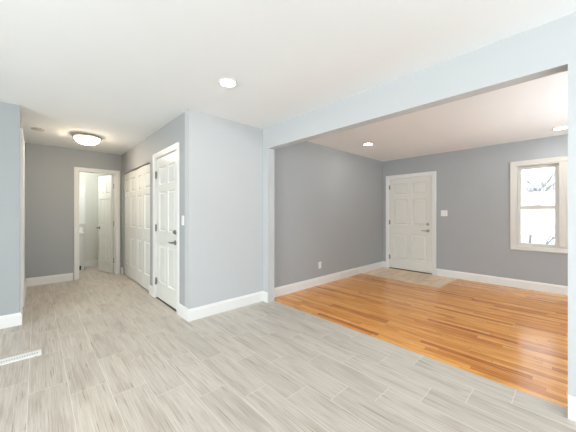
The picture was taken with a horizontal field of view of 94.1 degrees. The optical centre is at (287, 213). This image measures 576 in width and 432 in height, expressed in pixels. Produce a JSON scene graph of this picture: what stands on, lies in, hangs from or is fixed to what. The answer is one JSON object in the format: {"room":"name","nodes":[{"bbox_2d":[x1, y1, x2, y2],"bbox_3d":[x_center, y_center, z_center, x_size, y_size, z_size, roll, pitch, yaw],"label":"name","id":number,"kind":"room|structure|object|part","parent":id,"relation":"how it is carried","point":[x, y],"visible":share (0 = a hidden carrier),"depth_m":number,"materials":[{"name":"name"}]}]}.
{"room":"empty dining room","nodes":[
{"label":"empty dining room","id":0,"kind":"room"},
{"bbox_2d":[0,101,19,315],"bbox_3d":[-4.138,0.014,1.973,3.068,2.440,0.115,0,0,-43],"label":"wall","id":1,"kind":"structure","parent":0,"point":[9,113],"depth_m":2.92,"materials":[{"name":"grey paint"}]},
{"bbox_2d":[0,311,21,328],"bbox_3d":[-4.114,1.165,1.959,3.084,0.137,0.095,0,0,-43],"label":"baseboard","id":2,"kind":"structure","parent":1,"relation":"attached to","point":[11,320],"depth_m":2.92,"materials":[{"name":"white paint"}]},
{"bbox_2d":[20,110,24,140],"bbox_3d":[-3.799,0.014,3.769,0.115,2.440,2.040,0,0,-43],"label":"wall","id":3,"kind":"structure","parent":0,"point":[21,123],"depth_m":3.32,"materials":[{"name":"grey paint"}]},
{"bbox_2d":[20,128,24,321],"bbox_3d":[-3.333,0.132,3.287,0.134,2.204,0.771,0,0,-43],"label":"door","id":4,"kind":"structure","parent":3,"relation":"in","point":[22,142],"depth_m":3.05,"materials":[{"name":"white paint"}]},
{"bbox_2d":[25,143,121,279],"bbox_3d":[-3.724,0.014,5.317,2.350,2.440,0.115,0,0,-43],"label":"wall","id":5,"kind":"structure","parent":0,"point":[49,170],"depth_m":4.80,"materials":[{"name":"grey paint"}]},
{"bbox_2d":[25,273,72,295],"bbox_3d":[-3.781,1.165,4.295,0.631,0.137,1.298,0,0,-43],"label":"baseboard","id":6,"kind":"structure","parent":5,"relation":"attached to","point":[33,281],"depth_m":4.73,"materials":[{"name":"white paint"}]},
{"bbox_2d":[74,167,119,279],"bbox_3d":[-3.946,0.179,5.492,0.737,2.110,0.712,0,0,-43],"label":"door","id":7,"kind":"structure","parent":5,"relation":"in","point":[106,186],"depth_m":5.51,"materials":[{"name":"white paint"}]},
{"bbox_2d":[79,172,113,260],"bbox_3d":[-4.122,0.014,5.960,2.050,2.440,1.367,0,0,-43],"label":"wall","id":8,"kind":"structure","parent":0,"point":[90,180],"depth_m":6.30,"materials":[{"name":"paint"}]},
{"bbox_2d":[79,185,85,223],"bbox_3d":[-4.772,-0.216,6.119,0.260,0.900,0.044,0,0,-43],"label":"medicine cabinet","id":9,"kind":"object","parent":8,"relation":"attached to","point":[82,188],"visible":0.42,"depth_m":6.15,"materials":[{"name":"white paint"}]},
{"bbox_2d":[84,260,113,266],"bbox_3d":[-3.869,1.165,6.129,1.150,0.137,1.267,0,0,-43],"label":"baseboard","id":10,"kind":"structure","parent":8,"relation":"attached to","point":[93,262],"depth_m":6.28,"materials":[{"name":"white paint"}]},
{"bbox_2d":[122,112,184,305],"bbox_3d":[-2.280,0.014,4.384,0.115,2.440,3.223,0,0,-43],"label":"wall","id":11,"kind":"structure","parent":0,"point":[173,132],"depth_m":3.92,"materials":[{"name":"grey paint"}]},
{"bbox_2d":[125,170,136,281],"bbox_3d":[-3.012,0.214,5.132,0.047,2.004,0.879,0,0,-43],"label":"door","id":12,"kind":"structure","parent":11,"relation":"in","point":[131,177],"depth_m":5.02,"materials":[{"name":"white paint"}]},
{"bbox_3d":[-3.163,0.214,5.293,0.030,2.004,0.436,0,0,-41],"label":"panel","id":13,"kind":"part","parent":12,"relation":"part of","materials":[{"name":"white paint"}]},
{"bbox_3d":[-2.860,0.214,4.971,0.436,2.004,0.030,0,0,45],"label":"panel","id":14,"kind":"part","parent":12,"relation":"part of","materials":[{"name":"white paint"}]},
{"bbox_2d":[137,164,149,289],"bbox_3d":[-2.406,0.214,4.487,0.047,2.004,0.879,0,0,-43],"label":"door","id":15,"kind":"structure","parent":11,"relation":"in","point":[143,173],"depth_m":4.44,"materials":[{"name":"white paint"}]},
{"bbox_3d":[-2.558,0.214,4.648,0.030,2.004,0.436,0,0,-41],"label":"panel","id":16,"kind":"part","parent":15,"relation":"part of","materials":[{"name":"white paint"}]},
{"bbox_3d":[-2.255,0.214,4.326,0.436,2.004,0.030,0,0,45],"label":"panel","id":17,"kind":"part","parent":15,"relation":"part of","materials":[{"name":"white paint"}]},
{"bbox_2d":[149,285,152,296],"bbox_3d":[-2.072,1.165,4.066,0.016,0.137,0.182,0,0,-43],"label":"baseboard","id":18,"kind":"structure","parent":11,"relation":"attached to","point":[150,286],"depth_m":4.05,"materials":[{"name":"white paint"}]},
{"bbox_2d":[153,142,179,314],"bbox_3d":[-1.641,0.178,3.669,0.162,2.112,0.981,0,0,-43],"label":"door","id":19,"kind":"structure","parent":11,"relation":"in","point":[166,162],"depth_m":3.63,"materials":[{"name":"white paint"}]},
{"bbox_2d":[185,109,382,308],"bbox_3d":[0.533,0.014,4.736,4.699,2.440,0.115,0,0,-43],"label":"wall","id":20,"kind":"structure","parent":0,"point":[224,157],"depth_m":3.80,"materials":[{"name":"paint"}]},
{"bbox_2d":[178,291,267,321],"bbox_3d":[-0.808,1.165,3.502,1.120,0.137,0.289,0,0,-38],"label":"baseboard","id":21,"kind":"structure","parent":20,"relation":"attached to","point":[192,314],"depth_m":3.34,"materials":[{"name":"white paint"}]},
{"bbox_2d":[274,261,385,297],"bbox_3d":[0.987,1.165,5.034,3.397,0.137,0.073,0,0,-43],"label":"baseboard","id":22,"kind":"structure","parent":20,"relation":"attached to","point":[290,288],"depth_m":4.72,"materials":[{"name":"white paint"}]},
{"bbox_2d":[0,0,575,161],"bbox_3d":[-0.820,-1.236,2.831,9.280,0.060,10.450,0,0,-43],"label":"ceiling","id":23,"kind":"structure","parent":0,"point":[118,72],"depth_m":2.18,"materials":[{"name":"paint"}]},
{"bbox_2d":[31,127,44,130],"bbox_3d":[-3.545,-1.196,3.804,0.148,0.021,0.148,0,0,-43],"label":"smoke detector","id":24,"kind":"object","parent":23,"relation":"attached to","point":[32,128],"visible":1,"depth_m":3.78,"materials":[{"name":"plastic"}]},
{"bbox_2d":[71,133,101,144],"bbox_3d":[-3.099,-1.137,4.141,0.380,0.138,0.380,0,0,-43],"label":"flush ceiling light","id":25,"kind":"object","parent":23,"relation":"attached to","point":[83,138],"visible":1,"depth_m":4.04,"materials":[{"name":"white glass"}]},
{"bbox_3d":[-3.099,-1.114,4.141,0.320,0.092,0.320,0,0,-43],"label":"lamp shade","id":26,"kind":"part","parent":25,"relation":"part of","materials":[{"name":"white glass"}]},
{"bbox_2d":[218,78,237,87],"bbox_3d":[-0.551,-1.202,2.466,0.176,0.009,0.176,0,0,-43],"label":"recessed light","id":27,"kind":"object","parent":23,"relation":"in","point":[225,82],"visible":1,"depth_m":2.46,"materials":[{"name":"white plastic"}]},
{"bbox_2d":[551,126,567,129],"bbox_3d":[3.826,-1.202,3.771,0.176,0.009,0.176,0,0,-43],"label":"recessed light","id":28,"kind":"object","parent":23,"relation":"in","point":[561,127],"visible":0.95,"depth_m":3.77,"materials":[{"name":"white plastic"}]},
{"bbox_2d":[0,264,575,431],"bbox_3d":[-2.102,1.264,1.627,5.762,0.060,10.450,0,0,-43],"label":"floor tile","id":29,"kind":"structure","parent":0,"point":[115,357],"depth_m":2.03,"materials":[{"name":"grey tile"}]},
{"bbox_2d":[0,349,41,364],"bbox_3d":[-2.320,1.231,2.280,0.330,0.006,0.114,0,0,-43],"label":"floor vent","id":30,"kind":"object","parent":29,"relation":"in","point":[37,352],"visible":1,"depth_m":2.29,"materials":[{"name":"white plastic"}]},
{"bbox_2d":[79,227,84,269],"bbox_3d":[-4.777,0.749,5.847,0.520,0.970,0.425,0,0,-43],"label":"bathroom vanity","id":31,"kind":"object","parent":29,"relation":"on","point":[81,233],"visible":0.2,"depth_m":5.86,"materials":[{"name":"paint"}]},
{"bbox_3d":[-4.573,0.862,5.796,0.227,0.485,0.018,0,0,-43],"label":"cabinet door","id":32,"kind":"part","parent":31,"relation":"part of","materials":[{"name":"paint"}]},
{"bbox_2d":[361,267,456,287],"bbox_3d":[2.369,1.264,5.424,1.080,0.060,1.625,0,0,-43],"label":"floor","id":33,"kind":"structure","parent":0,"point":[396,274],"depth_m":5.28,"materials":[{"name":"beige tile"}]},
{"bbox_2d":[263,12,575,396],"bbox_3d":[1.575,0.014,1.843,0.115,2.440,5.530,0,0,-43],"label":"beam","id":34,"kind":"structure","parent":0,"point":[547,49],"depth_m":2.03,"materials":[{"name":"paint"}]},
{"bbox_2d":[568,395,575,420],"bbox_3d":[2.556,1.165,0.702,0.016,0.137,2.524,0,0,-43],"label":"baseboard","id":35,"kind":"structure","parent":34,"relation":"attached to","point":[571,400],"depth_m":1.60,"materials":[{"name":"white paint"}]},
{"bbox_2d":[274,274,567,407],"bbox_3d":[2.788,1.264,3.197,3.518,0.060,5.445,0,0,-43],"label":"floor","id":36,"kind":"structure","parent":0,"point":[516,338],"depth_m":3.04,"materials":[{"name":"brown wood"}]},
{"bbox_2d":[383,134,567,285],"bbox_3d":[4.072,0.014,4.314,0.116,2.440,5.345,0,0,-43],"label":"wall","id":37,"kind":"structure","parent":0,"point":[473,185],"depth_m":4.84,"materials":[{"name":"grey paint"}]},
{"bbox_2d":[386,171,435,274],"bbox_3d":[2.642,0.186,5.801,0.167,2.095,1.060,0,0,-43],"label":"door","id":38,"kind":"structure","parent":37,"relation":"in","point":[410,198],"depth_m":5.77,"materials":[{"name":"white paint"}]},
{"bbox_2d":[441,210,446,215],"bbox_3d":[3.076,-0.011,5.284,0.009,0.115,0.116,0,0,-43],"label":"light switch","id":39,"kind":"object","parent":37,"relation":"attached to","point":[443,212],"visible":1,"depth_m":5.28,"materials":[{"name":"white plastic"}]},
{"bbox_2d":[436,269,567,295],"bbox_3d":[3.145,1.165,2.736,3.397,0.137,4.083,0,0,-43],"label":"baseboard","id":40,"kind":"structure","parent":37,"relation":"attached to","point":[530,285],"depth_m":4.57,"materials":[{"name":"white paint"}]},
{"bbox_2d":[510,156,567,253],"bbox_3d":[4.242,-0.136,4.120,0.135,1.480,1.274,0,0,-43],"label":"window","id":41,"kind":"structure","parent":37,"relation":"in","point":[560,164],"depth_m":4.25,"materials":[{"name":"beige paint"}]},
{"bbox_3d":[4.034,0.191,4.338,0.032,0.648,0.490,0,0,-43],"label":"sash","id":42,"kind":"part","parent":41,"relation":"part of","materials":[{"name":"beige paint"}]},
{"bbox_3d":[4.060,-0.429,4.363,0.032,0.715,0.490,0,0,-43],"label":"sash","id":43,"kind":"part","parent":41,"relation":"part of","materials":[{"name":"glass"}]},
{"label":"outside","id":44,"kind":"structure","parent":0,"visible":0},
{"bbox_2d":[521,221,554,244],"bbox_3d":[33.279,1.784,34.681,84.000,0.199,85.000,0,0,-43],"label":"ground","id":45,"kind":"structure","parent":44,"point":[541,235],"depth_m":22.17,"materials":[{"name":"white snow"}]},
{"bbox_2d":[521,178,554,243],"bbox_3d":[8.578,0.286,8.860,2.456,3.074,2.303,0,0,-12],"label":"bare tree","id":46,"kind":"object","parent":45,"relation":"on","point":[542,185],"visible":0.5,"depth_m":8.92,"materials":[{"name":"plant"}]},
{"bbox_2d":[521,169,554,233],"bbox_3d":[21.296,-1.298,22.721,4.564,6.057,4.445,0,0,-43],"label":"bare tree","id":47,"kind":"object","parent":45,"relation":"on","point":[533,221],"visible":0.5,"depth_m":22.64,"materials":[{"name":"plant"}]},
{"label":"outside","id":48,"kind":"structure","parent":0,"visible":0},
{"bbox_2d":[521,224,554,227],"bbox_3d":[36.924,1.769,38.103,14.000,0.230,85.000,0,0,-43],"label":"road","id":49,"kind":"structure","parent":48,"point":[522,225],"depth_m":34.93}
]}

